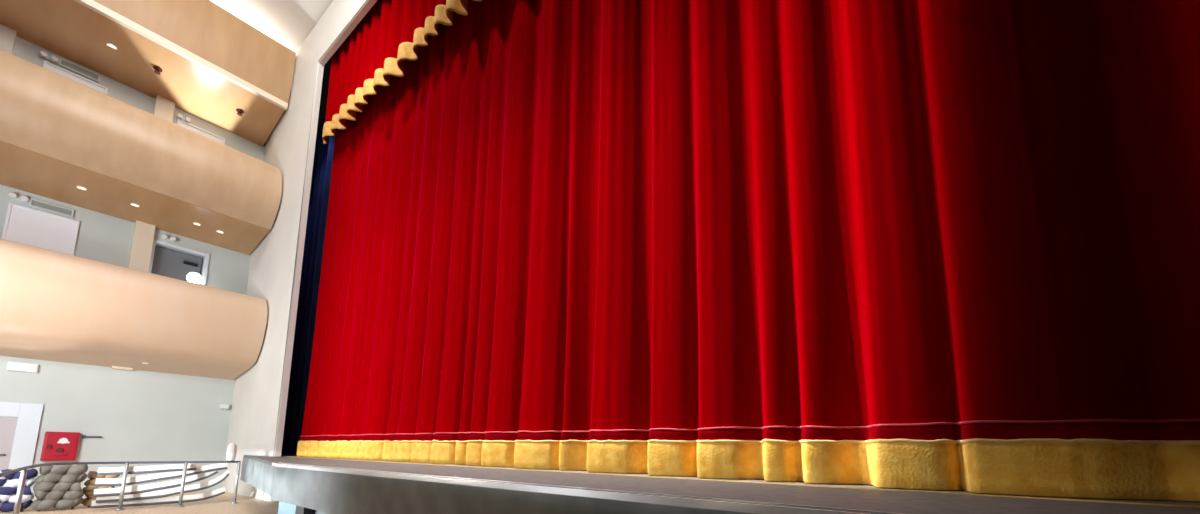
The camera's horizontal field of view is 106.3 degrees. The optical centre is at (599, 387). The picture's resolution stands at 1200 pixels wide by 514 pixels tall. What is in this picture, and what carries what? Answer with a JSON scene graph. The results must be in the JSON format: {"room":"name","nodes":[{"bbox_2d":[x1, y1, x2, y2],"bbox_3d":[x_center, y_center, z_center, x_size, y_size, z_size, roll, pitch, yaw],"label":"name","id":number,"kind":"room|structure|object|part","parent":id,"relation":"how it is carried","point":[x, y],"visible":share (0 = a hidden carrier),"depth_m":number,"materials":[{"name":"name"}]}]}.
{"room":"auditorium","nodes":[
{"label":"auditorium","id":0,"kind":"room"},
{"bbox_2d":[0,36,264,498],"bbox_3d":[-13.845,-5.227,10.659,0.300,15.500,9.480,-5,-10,37],"label":"wall","id":1,"kind":"structure","parent":0,"point":[138,415],"depth_m":11.79,"materials":[{"name":"paint"}]},
{"bbox_2d":[0,24,15,53],"bbox_3d":[-14.101,-5.725,10.008,0.160,9.900,0.730,-5,-10,37],"label":"column","id":2,"kind":"structure","parent":1,"relation":"attached to","point":[7,35],"depth_m":10.51,"materials":[{"name":"white paint"}]},
{"bbox_2d":[8,192,28,201],"bbox_3d":[-13.595,-4.454,10.527,0.144,0.129,0.300,-5,-10,37],"label":"lamp","id":3,"kind":"object","parent":1,"relation":"attached to","point":[13,195],"visible":1,"depth_m":10.53,"materials":[{"name":"white plastic"}]},
{"bbox_2d":[0,402,42,471],"bbox_3d":[-13.545,1.390,9.928,0.109,2.200,1.350,-5,-10,37],"label":"door","id":4,"kind":"structure","parent":1,"relation":"in","point":[19,422],"depth_m":10.28,"materials":[{"name":"white"}]},
{"bbox_2d":[6,362,37,372],"bbox_3d":[-13.352,-0.479,10.408,0.100,0.200,0.440,-5,-10,37],"label":"sign box","id":5,"kind":"object","parent":1,"relation":"attached to","point":[11,366],"visible":1,"depth_m":10.38,"materials":[{"name":"white plastic"}]},
{"bbox_2d":[9,363,35,370],"bbox_3d":[-13.318,-0.482,10.382,0.015,0.150,0.380,-5,-10,37],"label":"diffuser","id":6,"kind":"object","parent":5,"relation":"attached to","point":[12,366],"depth_m":10.37,"materials":[{"name":"white paint"}]},
{"bbox_2d":[2,202,79,255],"bbox_3d":[-13.372,-2.997,10.672,0.109,2.500,1.080,-5,-10,37],"label":"door","id":7,"kind":"structure","parent":1,"relation":"in","point":[23,225],"depth_m":10.76,"materials":[{"name":"white paint"}]},
{"bbox_2d":[39,51,58,63],"bbox_3d":[-13.528,-8.117,11.048,0.144,0.129,0.300,-5,-10,37],"label":"lamp","id":8,"kind":"object","parent":1,"relation":"attached to","point":[43,54],"visible":1,"depth_m":11.05,"materials":[{"name":"white"}]},
{"bbox_3d":[-13.565,-8.123,11.078,0.050,0.100,0.260,-5,-10,37],"label":"plate","id":9,"kind":"part","parent":8,"relation":"part of","materials":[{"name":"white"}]},
{"bbox_2d":[29,198,73,217],"bbox_3d":[-13.318,-4.373,10.938,0.070,0.190,0.680,-5,-10,37],"label":"vent","id":10,"kind":"object","parent":1,"relation":"attached to","point":[35,203],"visible":1,"depth_m":10.91,"materials":[{"name":"white metal"}]},
{"bbox_2d":[40,432,79,460],"bbox_3d":[-12.871,1.390,10.736,0.190,0.680,0.540,-5,-10,37],"label":"fire alarm box","id":11,"kind":"object","parent":1,"relation":"attached to","point":[57,446],"visible":1,"depth_m":10.69,"materials":[{"name":"metal"}]},
{"bbox_3d":[-12.813,1.565,10.678,0.028,0.080,0.220,-5,-10,37],"label":"call plate","id":12,"kind":"part","parent":11,"relation":"part of","materials":[{"name":"plastic"}]},
{"bbox_2d":[43,60,107,93],"bbox_3d":[-13.275,-6.679,11.236,0.109,2.550,1.060,-5,-10,37],"label":"door","id":13,"kind":"structure","parent":1,"relation":"in","point":[47,65],"depth_m":11.38,"materials":[{"name":"white paint"}]},
{"bbox_2d":[59,58,99,82],"bbox_3d":[-13.251,-8.085,11.466,0.070,0.190,0.680,-5,-10,37],"label":"air vent","id":14,"kind":"object","parent":1,"relation":"attached to","point":[63,63],"visible":1,"depth_m":11.45,"materials":[{"name":"white metal"}]},
{"bbox_2d":[82,435,101,437],"bbox_3d":[-12.616,1.214,11.183,0.075,0.080,0.330,-5,-10,37],"label":"wall bracket","id":15,"kind":"object","parent":1,"relation":"attached to","point":[83,436],"visible":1,"depth_m":11.14,"materials":[{"name":"grey metal"}]},
{"bbox_2d":[0,239,266,379],"bbox_3d":[-12.393,-1.839,9.850,2.483,2.130,7.785,-5,-10,37],"label":"balcony","id":16,"kind":"object","parent":1,"relation":"attached to","point":[55,306],"visible":1,"depth_m":10.31,"materials":[{"name":"brown wood"}]},
{"bbox_2d":[0,49,281,254],"bbox_3d":[-12.352,-5.760,10.404,2.439,2.170,7.785,-5,-10,37],"label":"balcony","id":17,"kind":"object","parent":1,"relation":"attached to","point":[59,134],"visible":1,"depth_m":10.70,"materials":[{"name":"brown wood"}]},
{"bbox_2d":[76,186,86,190],"bbox_3d":[-12.357,-4.780,10.731,0.175,0.050,0.175,-5,-10,37],"label":"recessed light","id":18,"kind":"object","parent":17,"relation":"attached to","point":[78,187],"visible":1,"depth_m":10.72,"materials":[{"name":"beige paint"}]},
{"bbox_2d":[111,95,174,370],"bbox_3d":[-12.291,-5.379,12.317,0.160,9.900,0.380,-5,-10,37],"label":"column","id":19,"kind":"structure","parent":1,"relation":"attached to","point":[143,235],"depth_m":12.09,"materials":[{"name":"beige paint"}]},
{"bbox_2d":[0,0,295,145],"bbox_3d":[-12.386,-9.392,10.974,2.217,2.120,7.785,-5,-10,37],"label":"balcony","id":20,"kind":"object","parent":1,"relation":"attached to","point":[213,62],"visible":1,"depth_m":11.82,"materials":[{"name":"brown wood"}]},
{"bbox_2d":[106,42,117,49],"bbox_3d":[-12.169,-8.533,11.223,0.200,0.050,0.200,-5,-10,37],"label":"recessed light","id":21,"kind":"object","parent":20,"relation":"attached to","point":[112,45],"visible":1,"depth_m":11.19,"materials":[{"name":"beige paint"}]},
{"bbox_2d":[153,66,162,74],"bbox_3d":[-11.670,-8.378,11.870,0.180,0.145,0.180,-5,-10,37],"label":"sprinkler","id":22,"kind":"object","parent":20,"relation":"attached to","point":[157,70],"visible":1,"depth_m":11.85,"materials":[{"name":"red metal"}]},
{"bbox_3d":[-11.666,-8.796,10.314,0.120,0.160,7.775,-5,-10,37],"label":"edge trim","id":23,"kind":"part","parent":20,"relation":"part of","materials":[{"name":"beige paint"}]},
{"bbox_2d":[236,108,243,115],"bbox_3d":[-10.649,-8.148,13.299,0.180,0.145,0.180,-5,-10,37],"label":"sprinkler","id":24,"kind":"object","parent":20,"relation":"attached to","point":[240,112],"visible":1,"depth_m":13.27,"materials":[{"name":"red metal"}]},
{"bbox_2d":[162,234,175,241],"bbox_3d":[-12.020,-4.174,12.539,0.144,0.129,0.300,-5,-10,37],"label":"lamp","id":25,"kind":"object","parent":1,"relation":"attached to","point":[164,236],"visible":1,"depth_m":12.54,"materials":[{"name":"white"}]},
{"bbox_2d":[177,114,190,122],"bbox_3d":[-12.010,-7.768,12.979,0.144,0.129,0.300,-5,-10,37],"label":"lamp","id":26,"kind":"object","parent":1,"relation":"attached to","point":[179,116],"visible":1,"depth_m":12.98,"materials":[{"name":"white"}]},
{"bbox_2d":[186,272,201,283],"bbox_3d":[-11.550,-3.110,12.805,0.410,0.340,0.340,-5,-10,37],"label":"globe lamp","id":27,"kind":"object","parent":1,"relation":"attached to","point":[193,277],"visible":0.8,"depth_m":12.68,"materials":[{"name":"white glass"}]},
{"bbox_2d":[177,119,224,143],"bbox_3d":[-11.786,-6.395,13.135,0.109,2.550,1.080,-5,-10,37],"label":"door","id":28,"kind":"structure","parent":1,"relation":"in","point":[182,123],"depth_m":13.28,"materials":[{"name":"white paint"}]},
{"bbox_2d":[219,404,228,408],"bbox_3d":[-11.046,0.545,13.231,0.160,0.130,0.198,-5,-10,37],"label":"wall sensor","id":29,"kind":"object","parent":1,"relation":"attached to","point":[222,406],"visible":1,"depth_m":13.17,"materials":[{"name":"white plastic"}]},
{"bbox_2d":[0,491,278,513],"bbox_3d":[-3.659,1.627,1.793,26.200,0.200,9.700,-5,-10,37],"label":"floor","id":30,"kind":"structure","parent":0,"point":[220,504],"depth_m":9.24,"materials":[{"name":"beige wood"}]},
{"bbox_2d":[0,469,37,511],"bbox_3d":[-11.248,1.929,8.482,0.660,0.804,0.734,-5,-9,34],"label":"armchair","id":31,"kind":"object","parent":30,"relation":"on","point":[9,483],"visible":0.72,"depth_m":8.40,"materials":[{"name":"blue fabric"}]},
{"bbox_2d":[30,464,87,510],"bbox_3d":[-10.713,1.947,8.929,0.660,0.906,0.666,-6,-10,40],"label":"armchair","id":32,"kind":"object","parent":30,"relation":"on","point":[57,486],"visible":0.98,"depth_m":8.73,"materials":[{"name":"beige fabric"}]},
{"bbox_2d":[81,471,119,506],"bbox_3d":[-10.519,2.110,9.489,0.660,0.743,0.500,-7,-11,43],"label":"armchair","id":33,"kind":"object","parent":30,"relation":"on","point":[88,490],"visible":0.37,"depth_m":9.21,"materials":[{"name":"beige fabric"}]},
{"bbox_2d":[0,461,240,513],"bbox_3d":[-8.704,1.786,7.715,2.012,0.954,5.446,2,-8,-12],"label":"railing","id":34,"kind":"object","parent":30,"relation":"on","point":[142,495],"visible":1,"depth_m":9.36,"materials":[{"name":"grey metal"}]},
{"bbox_3d":[-8.626,1.656,6.679,0.138,0.930,0.140,-5,-10,37],"label":"post","id":35,"kind":"part","parent":34,"relation":"part of","materials":[{"name":"silver metal"}]},
{"bbox_3d":[-8.677,1.334,7.643,1.984,0.076,5.193,3,-8,-12],"label":"rail","id":36,"kind":"part","parent":34,"relation":"part of","materials":[{"name":"grey metal"}]},
{"bbox_3d":[-9.495,1.958,8.965,0.138,0.930,0.140,-5,-10,37],"label":"post","id":37,"kind":"part","parent":34,"relation":"part of","materials":[{"name":"silver metal"}]},
{"bbox_3d":[-9.328,1.725,9.323,0.083,0.121,1.454,-6,-10,39],"label":"rod","id":38,"kind":"part","parent":34,"relation":"part of","materials":[{"name":"grey metal"}]},
{"bbox_3d":[-9.279,2.003,9.507,0.101,0.462,1.867,-5,-10,38],"label":"rod","id":39,"kind":"part","parent":34,"relation":"part of","materials":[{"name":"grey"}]},
{"bbox_3d":[-9.300,2.372,9.593,0.108,0.214,2.061,-5,-10,37],"label":"rod","id":40,"kind":"part","parent":34,"relation":"part of","materials":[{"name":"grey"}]},
{"bbox_3d":[-9.202,1.867,9.556,0.110,0.345,2.006,-5,-10,37],"label":"rod","id":41,"kind":"part","parent":34,"relation":"part of","materials":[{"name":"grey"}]},
{"bbox_3d":[-9.234,2.116,9.633,0.111,0.514,2.045,-5,-10,37],"label":"rod","id":42,"kind":"part","parent":34,"relation":"part of","materials":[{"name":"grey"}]},
{"bbox_3d":[-8.916,2.058,9.622,0.138,0.930,0.140,-5,-10,37],"label":"post","id":43,"kind":"part","parent":34,"relation":"part of","materials":[{"name":"silver metal"}]},
{"bbox_2d":[226,443,236,460],"bbox_3d":[-8.382,1.452,10.241,0.180,0.410,0.180,-5,-10,37],"label":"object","id":44,"kind":"object","parent":34,"relation":"on","point":[232,447],"visible":1,"depth_m":10.18,"materials":[{"name":"white plastic"}]},
{"bbox_3d":[-8.286,2.156,10.265,0.138,0.930,0.140,-5,-10,37],"label":"post","id":45,"kind":"part","parent":34,"relation":"part of","materials":[{"name":"silver metal"}]},
{"bbox_2d":[278,502,315,513],"bbox_3d":[-4.976,1.998,7.409,1.730,0.560,0.106,-5,-10,37],"label":"display board","id":46,"kind":"object","parent":30,"relation":"on","point":[284,508],"visible":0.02,"depth_m":7.69,"materials":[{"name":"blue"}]},
{"bbox_2d":[240,454,1199,513],"bbox_3d":[-0.611,1.535,5.409,25.830,1.058,3.334,-5,-10,37],"label":"apron","id":47,"kind":"object","parent":30,"relation":"on","point":[312,484],"visible":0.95,"depth_m":3.57,"materials":[{"name":"silver metal"}]},
{"bbox_3d":[-4.315,1.863,6.583,0.300,0.620,0.160,-5,-10,37],"label":"post","id":48,"kind":"part","parent":47,"relation":"part of","materials":[{"name":"black metal"}]},
{"bbox_2d":[281,118,335,453],"bbox_3d":[-9.426,-3.425,14.360,6.120,10.930,0.300,-5,-10,37],"label":"drape","id":49,"kind":"object","parent":47,"relation":"on","point":[323,154],"visible":0.16,"depth_m":13.90,"materials":[{"name":"blue fabric"}]},
{"bbox_3d":[2.373,1.088,1.597,16.350,0.990,0.100,-5,-10,37],"label":"panel","id":50,"kind":"part","parent":47,"relation":"part of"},
{"bbox_2d":[297,0,1199,501],"bbox_3d":[0.371,-4.422,6.017,20.103,10.945,0.374,-5,-10,37],"label":"stage curtain","id":51,"kind":"object","parent":47,"relation":"on","point":[902,244],"visible":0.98,"depth_m":4.50,"materials":[{"name":"red fabric"}]},
{"bbox_3d":[0.294,0.633,5.317,20.103,0.049,0.340,-5,-10,37],"label":"fringe cord","id":52,"kind":"part","parent":51,"relation":"part of","materials":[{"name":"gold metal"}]},
{"bbox_2d":[210,0,332,52],"bbox_3d":[-3.514,-12.719,3.683,26.200,2.460,9.480,-5,-10,37],"label":"ceiling","id":53,"kind":"structure","parent":0,"point":[289,23],"depth_m":12.72,"materials":[{"name":"white paint"}]},
{"bbox_2d":[221,0,376,500],"bbox_3d":[-0.652,-4.459,6.173,25.900,13.140,0.150,-5,-10,37],"label":"wall","id":54,"kind":"structure","parent":0,"point":[259,402],"depth_m":12.13,"materials":[{"name":"white paint"}]},
{"bbox_2d":[322,0,481,143],"bbox_3d":[0.310,-8.800,6.359,19.993,3.141,0.316,-5,-10,37],"label":"valance","id":55,"kind":"object","parent":54,"relation":"hanging from","point":[391,33],"visible":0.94,"depth_m":10.52,"materials":[{"name":"red fabric"}]},
{"bbox_3d":[0.317,-8.988,6.391,19.980,2.759,0.275,-5,-10,37],"label":"velvet panel","id":56,"kind":"part","parent":55,"relation":"part of","materials":[{"name":"red fabric"}]},
{"bbox_3d":[-12.592,-2.647,13.130,1.100,2.700,1.280,-5,-10,37],"label":"wall","id":57,"kind":"structure","parent":0,"visible":0},
{"bbox_2d":[148,239,209,284],"bbox_3d":[-12.002,-2.728,12.699,0.330,2.560,1.210,-5,-10,37],"label":"door","id":58,"kind":"structure","parent":57,"relation":"in","point":[163,262],"depth_m":12.82,"materials":[{"name":"white"}]}
]}

